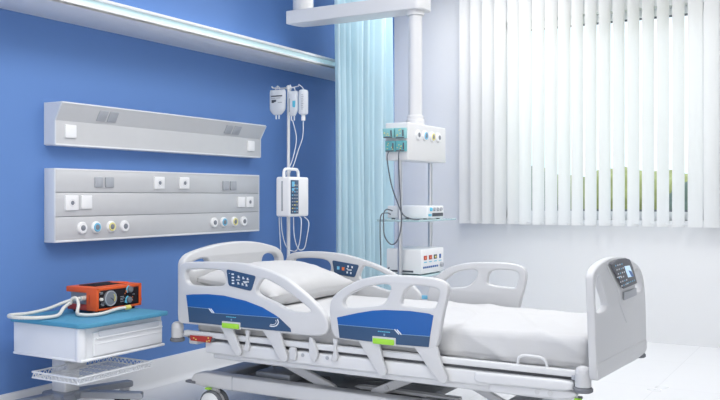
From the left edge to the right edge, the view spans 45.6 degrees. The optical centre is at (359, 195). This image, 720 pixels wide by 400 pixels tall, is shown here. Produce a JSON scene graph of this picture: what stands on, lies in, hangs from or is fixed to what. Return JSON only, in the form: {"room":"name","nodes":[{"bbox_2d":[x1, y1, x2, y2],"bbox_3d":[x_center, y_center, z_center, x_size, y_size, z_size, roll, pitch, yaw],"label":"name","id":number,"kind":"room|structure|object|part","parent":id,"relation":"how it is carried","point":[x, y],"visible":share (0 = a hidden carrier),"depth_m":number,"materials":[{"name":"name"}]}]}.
{"room":"hospital room","nodes":[
{"label":"hospital room","id":0,"kind":"room"},
{"bbox_2d":[0,0,393,394],"bbox_3d":[-1.894,-0.400,4.532,0.120,3.200,9.120,0,0,30],"label":"wall","id":1,"kind":"structure","parent":0,"point":[42,60],"depth_m":5.35,"materials":[{"name":"blue paint"}]},
{"bbox_2d":[0,347,241,399],"bbox_3d":[-1.884,1.117,4.381,0.050,0.166,8.870,0,0,30],"label":"baseboard","id":2,"kind":"structure","parent":1,"relation":"attached to","point":[166,370],"depth_m":5.47,"materials":[{"name":"plastic"}]},
{"bbox_2d":[44,168,258,242],"bbox_3d":[-1.222,0.051,5.462,0.103,0.407,1.840,0,0,30],"label":"panel","id":3,"kind":"object","parent":1,"relation":"attached to","point":[80,204],"visible":1,"depth_m":5.22,"materials":[{"name":"metal"}]},
{"bbox_2d":[65,195,78,210],"bbox_3d":[-1.598,0.038,4.749,0.016,0.084,0.089,0,0,30],"label":"wall socket","id":4,"kind":"object","parent":3,"relation":"attached to","point":[71,201],"depth_m":4.74,"materials":[{"name":"white plastic"}]},
{"bbox_2d":[77,222,86,233],"bbox_3d":[-1.558,0.179,4.811,0.014,0.068,0.068,0,0,30],"label":"outlet","id":5,"kind":"object","parent":3,"relation":"attached to","point":[81,226],"depth_m":4.80,"materials":[{"name":"white plastic"}]},
{"bbox_3d":[-1.545,0.035,4.839,0.016,0.077,0.076,0,0,30],"label":"blank plate","id":6,"kind":"part","parent":3,"relation":"part of","materials":[{"name":"white plastic"}]},
{"bbox_2d":[91,221,100,232],"bbox_3d":[-1.506,0.179,4.900,0.014,0.068,0.068,0,0,30],"label":"outlet","id":7,"kind":"object","parent":3,"relation":"attached to","point":[95,225],"depth_m":4.89,"materials":[{"name":"blue plastic"}]},
{"bbox_3d":[-1.500,-0.079,4.917,0.016,0.059,0.058,0,0,30],"label":"blank plate","id":8,"kind":"part","parent":3,"relation":"part of","materials":[{"name":"grey plastic"}]},
{"bbox_3d":[-1.458,-0.079,4.987,0.016,0.060,0.062,0,0,30],"label":"blank plate","id":9,"kind":"part","parent":3,"relation":"part of","materials":[{"name":"grey plastic"}]},
{"bbox_2d":[106,221,115,232],"bbox_3d":[-1.449,0.179,4.997,0.014,0.068,0.068,0,0,30],"label":"outlet","id":10,"kind":"object","parent":3,"relation":"attached to","point":[110,225],"depth_m":4.98,"materials":[{"name":"yellow plastic"}]},
{"bbox_2d":[120,220,128,231],"bbox_3d":[-1.396,0.179,5.089,0.014,0.068,0.068,0,0,30],"label":"outlet","id":11,"kind":"object","parent":3,"relation":"attached to","point":[124,224],"depth_m":5.08,"materials":[{"name":"white plastic"}]},
{"bbox_3d":[-1.234,0.051,5.469,0.076,0.397,1.820,0,0,30],"label":"plate","id":12,"kind":"part","parent":3,"relation":"part of","materials":[{"name":"grey plastic"}]},
{"bbox_2d":[154,177,164,188],"bbox_3d":[-1.252,-0.082,5.342,0.016,0.076,0.088,0,0,30],"label":"wall socket","id":13,"kind":"object","parent":3,"relation":"attached to","point":[159,182],"depth_m":5.33,"materials":[{"name":"white plastic"}]},
{"bbox_2d":[179,177,188,188],"bbox_3d":[-1.137,-0.084,5.539,0.016,0.075,0.089,0,0,30],"label":"wall socket","id":14,"kind":"object","parent":3,"relation":"attached to","point":[183,181],"depth_m":5.53,"materials":[{"name":"white plastic"}]},
{"bbox_2d":[210,217,217,227],"bbox_3d":[-0.984,0.179,5.794,0.014,0.068,0.068,0,0,30],"label":"outlet","id":15,"kind":"object","parent":3,"relation":"attached to","point":[213,220],"depth_m":5.78,"materials":[{"name":"white plastic"}]},
{"bbox_2d":[220,217,227,226],"bbox_3d":[-0.931,0.179,5.880,0.020,0.068,0.068,0,0,30],"label":"outlet","id":16,"kind":"object","parent":3,"relation":"attached to","point":[223,220],"depth_m":5.87,"materials":[{"name":"blue plastic"}]},
{"bbox_3d":[-0.926,-0.072,5.901,0.016,0.062,0.060,0,0,30],"label":"blank plate","id":17,"kind":"part","parent":3,"relation":"part of","materials":[{"name":"grey plastic"}]},
{"bbox_3d":[-0.885,-0.072,5.971,0.016,0.062,0.063,0,0,30],"label":"blank plate","id":18,"kind":"part","parent":3,"relation":"part of","materials":[{"name":"grey plastic"}]},
{"bbox_2d":[231,217,237,226],"bbox_3d":[-0.872,0.179,5.980,0.020,0.068,0.068,0,0,30],"label":"outlet","id":19,"kind":"object","parent":3,"relation":"attached to","point":[234,220],"depth_m":5.97,"materials":[{"name":"yellow plastic"}]},
{"bbox_3d":[-0.840,0.042,6.048,0.016,0.072,0.074,0,0,30],"label":"blank plate","id":20,"kind":"part","parent":3,"relation":"part of","materials":[{"name":"white plastic"}]},
{"bbox_2d":[240,216,246,225],"bbox_3d":[-0.822,0.179,6.072,0.014,0.068,0.068,0,0,30],"label":"outlet","id":21,"kind":"object","parent":3,"relation":"attached to","point":[243,219],"depth_m":6.06,"materials":[{"name":"white plastic"}]},
{"bbox_2d":[246,197,253,206],"bbox_3d":[-0.791,0.043,6.131,0.016,0.075,0.081,0,0,30],"label":"wall socket","id":22,"kind":"object","parent":3,"relation":"attached to","point":[249,200],"depth_m":6.12,"materials":[{"name":"white plastic"}]},
{"bbox_2d":[44,101,266,157],"bbox_3d":[-1.204,-0.395,5.459,0.138,0.236,1.853,0,0,30],"label":"panel","id":23,"kind":"object","parent":1,"relation":"attached to","point":[66,124],"visible":1,"depth_m":5.22,"materials":[{"name":"metal"}]},
{"bbox_3d":[-1.602,-0.357,4.742,0.016,0.073,0.075,0,0,30],"label":"blank plate","id":24,"kind":"part","parent":23,"relation":"part of","materials":[{"name":"white plastic"}]},
{"bbox_3d":[-1.226,-0.282,5.472,0.086,0.010,1.837,0,0,30],"label":"edge trim","id":25,"kind":"part","parent":23,"relation":"part of","materials":[{"name":"white plastic"}]},
{"bbox_3d":[-1.204,-0.508,5.459,0.138,0.009,1.837,0,0,30],"label":"trim","id":26,"kind":"part","parent":23,"relation":"part of","materials":[{"name":"white plastic"}]},
{"bbox_3d":[-0.783,-0.357,6.144,0.016,0.073,0.075,0,0,30],"label":"blank plate","id":27,"kind":"part","parent":23,"relation":"part of","materials":[{"name":"white plastic"}]},
{"bbox_2d":[0,0,334,80],"bbox_3d":[-1.964,-1.018,3.924,0.372,0.087,7.800,0,0,30],"label":"wall shelf","id":28,"kind":"object","parent":1,"relation":"attached to","point":[104,15],"visible":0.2,"depth_m":5.17,"materials":[{"name":"plastic"}]},
{"bbox_2d":[112,342,719,399],"bbox_3d":[0.956,1.250,2.869,6.720,0.100,9.120,0,0,30],"label":"floor","id":29,"kind":"structure","parent":0,"point":[667,371],"depth_m":5.51,"materials":[{"name":"tile"}]},
{"bbox_2d":[10,308,167,399],"bbox_3d":[-1.398,0.907,4.508,0.574,0.586,0.762,0,0,30],"label":"cart","id":30,"kind":"object","parent":29,"relation":"on","point":[70,340],"visible":0.98,"depth_m":4.35,"materials":[{"name":"white plastic"}]},
{"bbox_3d":[-1.687,1.058,4.440,0.342,0.049,0.072,0,0,-44],"label":"leg","id":31,"kind":"part","parent":30,"relation":"part of","materials":[{"name":"grey metal"}]},
{"bbox_3d":[-1.482,1.058,4.385,0.072,0.049,0.388,0,0,-25],"label":"leg","id":32,"kind":"part","parent":30,"relation":"part of","materials":[{"name":"grey metal"}]},
{"bbox_2d":[7,281,141,319],"bbox_3d":[-1.463,0.542,4.484,0.364,0.143,0.693,0,0,30],"label":"ventilator","id":33,"kind":"object","parent":30,"relation":"on","point":[111,296],"visible":1,"depth_m":4.50,"materials":[{"name":"orange plastic"}]},
{"bbox_3d":[-1.287,0.541,4.579,0.005,0.092,0.283,0,0,30],"label":"panel","id":34,"kind":"part","parent":33,"relation":"part of","materials":[{"name":"black plastic"}]},
{"bbox_3d":[-1.245,0.560,4.630,0.016,0.034,0.034,0,0,30],"label":"knob","id":35,"kind":"part","parent":33,"relation":"part of","materials":[{"name":"grey plastic"}]},
{"bbox_3d":[-1.242,0.505,4.636,0.016,0.034,0.034,0,0,30],"label":"knob","id":36,"kind":"part","parent":33,"relation":"part of","materials":[{"name":"grey plastic"}]},
{"bbox_3d":[-1.350,0.720,4.145,0.052,0.160,0.052,0,0,30],"label":"corner post","id":37,"kind":"part","parent":30,"relation":"part of","materials":[{"name":"white plastic"}]},
{"bbox_3d":[-1.416,0.715,4.485,0.490,0.155,0.556,0,0,30],"label":"drawer","id":38,"kind":"part","parent":30,"relation":"part of","materials":[{"name":"white plastic"}]},
{"bbox_2d":[32,356,151,385],"bbox_3d":[-1.373,0.894,4.419,0.336,0.038,0.499,0,0,30],"label":"wire basket","id":39,"kind":"object","parent":30,"relation":"on","point":[69,367],"depth_m":4.42,"materials":[{"name":"white metal"}]},
{"bbox_3d":[-1.436,1.058,4.722,0.072,0.049,0.414,0,0,39],"label":"leg","id":40,"kind":"part","parent":30,"relation":"part of","materials":[{"name":"grey metal"}]},
{"bbox_3d":[-1.363,1.058,4.569,0.405,0.049,0.072,0,0,-3],"label":"leg","id":41,"kind":"part","parent":30,"relation":"part of","materials":[{"name":"grey metal"}]},
{"bbox_3d":[-1.192,0.726,4.393,0.034,0.121,0.477,0,0,30],"label":"drawer","id":42,"kind":"part","parent":30,"relation":"part of","materials":[{"name":"white plastic"}]},
{"bbox_2d":[271,84,298,255],"bbox_3d":[-0.480,0.219,5.923,0.544,1.962,0.490,0,0,30],"label":"stand","id":43,"kind":"object","parent":29,"relation":"on","point":[288,87],"visible":0.38,"depth_m":5.89,"materials":[{"name":"metal"}]},
{"bbox_2d":[270,86,285,118],"bbox_3d":[-0.566,-0.642,5.891,0.133,0.229,0.047,0,0,30],"label":"bag","id":44,"kind":"object","parent":43,"relation":"hanging from","point":[277,97],"visible":1,"depth_m":5.87,"materials":[{"name":"grey plastic"}]},
{"bbox_2d":[276,167,307,216],"bbox_3d":[-0.460,-0.027,5.801,0.132,0.330,0.233,0,0,30],"label":"pump","id":45,"kind":"object","parent":43,"relation":"attached to","point":[291,192],"visible":1,"depth_m":5.72,"materials":[{"name":"white plastic"}]},
{"bbox_2d":[279,217,280,249],"bbox_3d":[-0.533,0.446,5.772,0.014,0.609,0.072,0,0,22],"label":"tube","id":46,"kind":"object","parent":45,"relation":"hanging from","point":[279,217],"visible":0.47,"depth_m":5.76,"materials":[{"name":"white plastic"}]},
{"bbox_3d":[-0.465,-0.153,5.781,0.020,0.077,0.193,0,0,30],"label":"handle","id":47,"kind":"part","parent":45,"relation":"part of","materials":[{"name":"white plastic"}]},
{"bbox_2d":[281,216,301,251],"bbox_3d":[-0.462,0.256,5.773,0.140,0.238,0.056,0,0,2],"label":"tube","id":48,"kind":"object","parent":45,"relation":"hanging from","point":[299,216],"visible":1,"depth_m":5.75,"materials":[{"name":"white plastic"}]},
{"bbox_2d":[293,216,308,250],"bbox_3d":[-0.389,0.253,5.776,0.067,0.228,0.114,0,0,39],"label":"tube","id":49,"kind":"object","parent":45,"relation":"hanging from","point":[304,216],"visible":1,"depth_m":5.76,"materials":[{"name":"white plastic"}]},
{"bbox_2d":[288,87,297,120],"bbox_3d":[-0.456,-0.625,5.817,0.079,0.227,0.037,0,0,30],"label":"bag","id":50,"kind":"object","parent":43,"relation":"hanging from","point":[292,95],"visible":1,"depth_m":5.80,"materials":[{"name":"grey plastic"}]},
{"bbox_2d":[285,120,296,176],"bbox_3d":[-0.467,-0.324,5.812,0.079,0.384,0.021,0,0,0],"label":"tube","id":51,"kind":"object","parent":50,"relation":"hanging from","point":[292,120],"visible":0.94,"depth_m":5.80,"materials":[{"name":"white plastic"}]},
{"bbox_2d":[298,84,307,120],"bbox_3d":[-0.385,-0.635,5.809,0.066,0.245,0.068,0,0,30],"label":"bottle","id":52,"kind":"object","parent":43,"relation":"hanging from","point":[302,94],"visible":1,"depth_m":5.78,"materials":[{"name":"white plastic"}]},
{"bbox_2d":[289,121,303,176],"bbox_3d":[-0.432,-0.320,5.811,0.102,0.376,0.020,0,0,9],"label":"tube","id":53,"kind":"object","parent":52,"relation":"hanging from","point":[303,121],"visible":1,"depth_m":5.80,"materials":[{"name":"white plastic"}]},
{"bbox_2d":[170,241,646,399],"bbox_3d":[0.216,0.732,4.458,2.349,0.936,1.155,0,0,30],"label":"hospital bed","id":54,"kind":"object","parent":29,"relation":"on","point":[272,365],"visible":0.91,"depth_m":4.18,"materials":[{"name":"plastic"}]},
{"bbox_3d":[-0.667,0.747,4.432,0.140,0.153,0.018,0,0,30],"label":"rail arm","id":55,"kind":"part","parent":54,"relation":"part of","materials":[{"name":"plastic"}]},
{"bbox_3d":[-0.732,0.493,5.026,0.045,0.454,0.942,0,0,30],"label":"headboard","id":56,"kind":"part","parent":54,"relation":"part of","materials":[{"name":"plastic"}]},
{"bbox_3d":[-0.664,0.564,4.418,0.609,0.097,0.005,0,0,30],"label":"blue panel","id":57,"kind":"part","parent":54,"relation":"part of","materials":[{"name":"plastic"}]},
{"bbox_3d":[-0.629,0.631,4.397,0.670,0.082,0.005,0,0,30],"label":"navy panel","id":58,"kind":"part","parent":54,"relation":"part of","materials":[{"name":"plastic"}]},
{"bbox_3d":[-0.609,0.430,4.385,0.184,0.101,0.006,0,0,30],"label":"control panel","id":59,"kind":"part","parent":54,"relation":"part of","materials":[{"name":"blue plastic"}]},
{"bbox_3d":[-0.558,0.512,4.378,0.959,0.340,0.036,0,0,30],"label":"rail","id":60,"kind":"part","parent":54,"relation":"part of","materials":[{"name":"plastic"}]},
{"bbox_3d":[-0.423,0.748,4.290,0.152,0.156,0.018,0,0,30],"label":"rail arm","id":61,"kind":"part","parent":54,"relation":"part of","materials":[{"name":"plastic"}]},
{"bbox_3d":[-0.273,0.925,4.443,0.357,0.160,0.028,0,0,30],"label":"lift arm","id":62,"kind":"part","parent":54,"relation":"part of","materials":[{"name":"metal"}]},
{"bbox_3d":[-0.089,0.447,5.257,0.187,0.096,0.006,0,0,30],"label":"control panel","id":63,"kind":"part","parent":54,"relation":"part of","materials":[{"name":"blue plastic"}]},
{"bbox_3d":[-0.058,0.515,5.261,0.976,0.334,0.036,0,0,30],"label":"rail","id":64,"kind":"part","parent":54,"relation":"part of","materials":[{"name":"plastic"}]},
{"bbox_3d":[0.061,0.758,4.007,0.146,0.157,0.018,0,0,30],"label":"rail arm","id":65,"kind":"part","parent":54,"relation":"part of","materials":[{"name":"plastic"}]},
{"bbox_3d":[0.105,0.648,3.969,0.485,0.068,0.005,0,0,30],"label":"navy panel","id":66,"kind":"part","parent":54,"relation":"part of","materials":[{"name":"plastic"}]},
{"bbox_3d":[0.110,0.578,3.967,0.508,0.110,0.005,0,0,30],"label":"blue panel","id":67,"kind":"part","parent":54,"relation":"part of","materials":[{"name":"plastic"}]},
{"bbox_3d":[0.130,0.528,3.976,0.624,0.329,0.036,0,0,30],"label":"rail","id":68,"kind":"part","parent":54,"relation":"part of","materials":[{"name":"plastic"}]},
{"bbox_3d":[0.172,0.920,4.184,0.264,0.144,0.028,0,0,30],"label":"lift arm","id":69,"kind":"part","parent":54,"relation":"part of","materials":[{"name":"metal"}]},
{"bbox_3d":[0.231,0.977,4.265,0.580,0.017,0.050,0,0,30],"label":"cross lever","id":70,"kind":"part","parent":54,"relation":"part of","materials":[{"name":"metal"}]},
{"bbox_2d":[244,335,576,369],"bbox_3d":[0.242,0.677,4.478,2.095,0.124,0.830,0,0,30],"label":"mattress","id":71,"kind":"object","parent":54,"relation":"on","point":[573,368],"visible":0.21,"depth_m":3.90,"materials":[{"name":"fabric"}]},
{"bbox_2d":[198,295,588,367],"bbox_3d":[0.244,0.658,4.474,2.123,0.161,0.874,0,0,30],"label":"sheet","id":72,"kind":"object","parent":71,"relation":"on","point":[476,331],"visible":0.33,"depth_m":3.89,"materials":[{"name":"white fabric"}]},
{"bbox_2d":[197,260,353,304],"bbox_3d":[-0.459,0.480,4.899,0.498,0.211,0.850,0,0,30],"label":"pillow","id":73,"kind":"object","parent":72,"relation":"on","point":[318,282],"visible":0.59,"depth_m":4.78,"materials":[{"name":"white fabric"}]},
{"bbox_3d":[0.321,0.755,3.856,0.162,0.166,0.018,0,0,30],"label":"rail arm","id":74,"kind":"part","parent":54,"relation":"part of","materials":[{"name":"plastic"}]},
{"bbox_3d":[0.484,0.982,4.024,0.400,0.027,0.040,0,0,30],"label":"cross lever","id":75,"kind":"part","parent":54,"relation":"part of","materials":[{"name":"grey metal"}]},
{"bbox_3d":[0.656,0.528,4.844,0.601,0.317,0.036,0,0,30],"label":"rail","id":76,"kind":"part","parent":54,"relation":"part of","materials":[{"name":"plastic"}]},
{"bbox_3d":[0.595,0.915,3.937,0.240,0.128,0.028,0,0,30],"label":"lift arm","id":77,"kind":"part","parent":54,"relation":"part of","materials":[{"name":"metal"}]},
{"bbox_3d":[1.149,0.516,3.801,0.034,0.509,0.965,0,0,30],"label":"footboard","id":78,"kind":"part","parent":54,"relation":"part of","materials":[{"name":"plastic"}]},
{"bbox_3d":[1.158,0.338,3.759,0.008,0.137,0.478,0,0,30],"label":"control panel","id":79,"kind":"part","parent":54,"relation":"part of","materials":[{"name":"grey plastic"}]},
{"bbox_2d":[394,0,719,347],"bbox_3d":[3.243,-0.400,6.670,6.600,3.200,0.250,0,0,30],"label":"wall","id":80,"kind":"structure","parent":0,"point":[679,267],"depth_m":7.52,"materials":[{"name":"grey paint"}]},
{"bbox_2d":[506,4,703,223],"bbox_3d":[2.042,-0.660,7.321,1.770,1.780,0.175,0,0,30],"label":"window","id":81,"kind":"structure","parent":80,"relation":"in","point":[686,7],"depth_m":7.16,"materials":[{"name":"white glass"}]},
{"bbox_2d":[459,0,718,227],"bbox_3d":[1.897,-0.826,7.220,2.400,2.148,0.065,0,0,30],"label":"vertical blind","id":82,"kind":"object","parent":81,"relation":"attached to","point":[531,24],"visible":1,"depth_m":7.25,"materials":[{"name":"white fabric"}]},
{"bbox_3d":[1.903,0.227,7.220,2.190,0.007,0.004,0,0,30],"label":"chain","id":83,"kind":"part","parent":82,"relation":"part of","materials":[{"name":"white plastic"}]},
{"bbox_3d":[2.025,0.215,7.290,1.770,0.030,0.105,0,0,30],"label":"sill","id":84,"kind":"part","parent":81,"relation":"part of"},
{"bbox_3d":[0.956,-2.050,2.869,6.720,0.100,9.120,0,0,30],"label":"ceiling","id":85,"kind":"structure","parent":0,"visible":0},
{"bbox_2d":[334,0,393,289],"bbox_3d":[-0.047,-0.440,6.627,0.131,3.120,1.600,0,0,30],"label":"privacy curtain","id":86,"kind":"object","parent":85,"relation":"hanging from","point":[364,92],"visible":0.69,"depth_m":6.74,"materials":[{"name":"teal fabric"}]},
{"bbox_2d":[286,0,455,276],"bbox_3d":[-0.007,-0.700,6.070,1.180,2.600,0.722,0,0,30],"label":"pendant","id":87,"kind":"object","parent":85,"relation":"hanging from","point":[418,142],"visible":0.96,"depth_m":5.79,"materials":[{"name":"white metal"}]},
{"bbox_3d":[-0.417,-1.673,6.281,0.260,0.655,0.260,0,0,30],"label":"ceiling post","id":88,"kind":"part","parent":87,"relation":"part of","materials":[{"name":"white metal"}]},
{"bbox_3d":[-0.019,-1.301,6.050,1.099,0.096,0.188,0,0,30],"label":"arm","id":89,"kind":"part","parent":87,"relation":"part of","materials":[{"name":"white metal"}]},
{"bbox_2d":[379,212,390,268],"bbox_3d":[0.180,0.312,5.766,0.040,0.404,0.204,0,0,21],"label":"cable","id":90,"kind":"object","parent":87,"relation":"hanging from","point":[385,212],"visible":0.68,"depth_m":5.68,"materials":[{"name":"black rubber"}]},
{"bbox_2d":[383,149,401,244],"bbox_3d":[0.202,0.010,5.673,0.109,0.625,0.357,0,0,-10],"label":"cable","id":91,"kind":"object","parent":87,"relation":"hanging from","point":[399,149],"visible":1,"depth_m":5.57,"materials":[{"name":"grey rubber"}]},
{"bbox_2d":[386,151,419,219],"bbox_3d":[0.278,-0.068,5.569,0.222,0.451,0.033,0,0,-11],"label":"cable","id":92,"kind":"object","parent":87,"relation":"hanging from","point":[388,151],"visible":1,"depth_m":5.56,"materials":[{"name":"grey rubber"}]},
{"bbox_2d":[377,270,443,276],"bbox_3d":[0.397,0.532,5.904,0.315,0.012,0.600,0,0,30],"label":"glass shelf","id":93,"kind":"object","parent":87,"relation":"attached to","point":[399,273],"depth_m":5.74,"materials":[{"name":"clear glass"}]},
{"bbox_2d":[387,246,443,274],"bbox_3d":[0.387,0.441,5.864,0.278,0.171,0.351,0,0,30],"label":"medical device","id":94,"kind":"object","parent":87,"relation":"on","point":[419,260],"visible":0.91,"depth_m":5.74,"materials":[{"name":"white plastic"}]},
{"bbox_2d":[388,205,442,219],"bbox_3d":[0.390,0.113,5.913,0.314,0.091,0.263,0,0,30],"label":"controller","id":95,"kind":"object","parent":87,"relation":"on","point":[411,211],"visible":0.93,"depth_m":5.80,"materials":[{"name":"white plastic"}]},
{"bbox_2d":[377,218,455,221],"bbox_3d":[0.397,0.164,5.904,0.315,0.012,0.600,0,0,30],"label":"glass shelf","id":96,"kind":"object","parent":87,"relation":"attached to","point":[399,219],"depth_m":5.76,"materials":[{"name":"clear glass"}]},
{"bbox_2d":[415,130,420,139],"bbox_3d":[0.385,-0.402,5.644,0.014,0.068,0.068,0,0,30],"label":"outlet","id":97,"kind":"object","parent":87,"relation":"attached to","point":[417,132],"depth_m":5.63,"materials":[{"name":"white plastic"}]},
{"bbox_2d":[422,131,427,140],"bbox_3d":[0.439,-0.402,5.732,0.020,0.068,0.068,0,0,30],"label":"outlet","id":98,"kind":"object","parent":87,"relation":"attached to","point":[424,133],"depth_m":5.71,"materials":[{"name":"blue plastic"}]},
{"bbox_2d":[430,132,435,141],"bbox_3d":[0.496,-0.402,5.829,0.020,0.068,0.068,0,0,30],"label":"outlet","id":99,"kind":"object","parent":87,"relation":"attached to","point":[432,134],"depth_m":5.82,"materials":[{"name":"yellow plastic"}]},
{"bbox_2d":[436,133,440,142],"bbox_3d":[0.544,-0.402,5.917,0.014,0.068,0.068,0,0,30],"label":"outlet","id":100,"kind":"object","parent":87,"relation":"attached to","point":[438,135],"depth_m":5.90,"materials":[{"name":"white plastic"}]},
{"label":"outside","id":101,"kind":"structure","parent":0,"visible":0},
{"bbox_3d":[5.130,1.950,36.296,100.000,0.300,52.130,0,0,30],"label":"ground","id":102,"kind":"structure","parent":101,"visible":0},
{"bbox_2d":[557,167,687,209],"bbox_3d":[5.832,0.589,25.627,36.588,2.949,2.896,0,0,30],"label":"hedge","id":103,"kind":"object","parent":102,"relation":"on","point":[640,171],"visible":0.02,"depth_m":23.55,"materials":[{"name":"green plant"}]},
{"bbox_2d":[669,181,687,209],"bbox_3d":[8.431,0.974,21.679,1.792,2.726,1.578,0,0,30],"label":"bush","id":104,"kind":"object","parent":102,"relation":"on","point":[686,183],"visible":0.06,"depth_m":21.41,"materials":[{"name":"green plant"}]}
]}

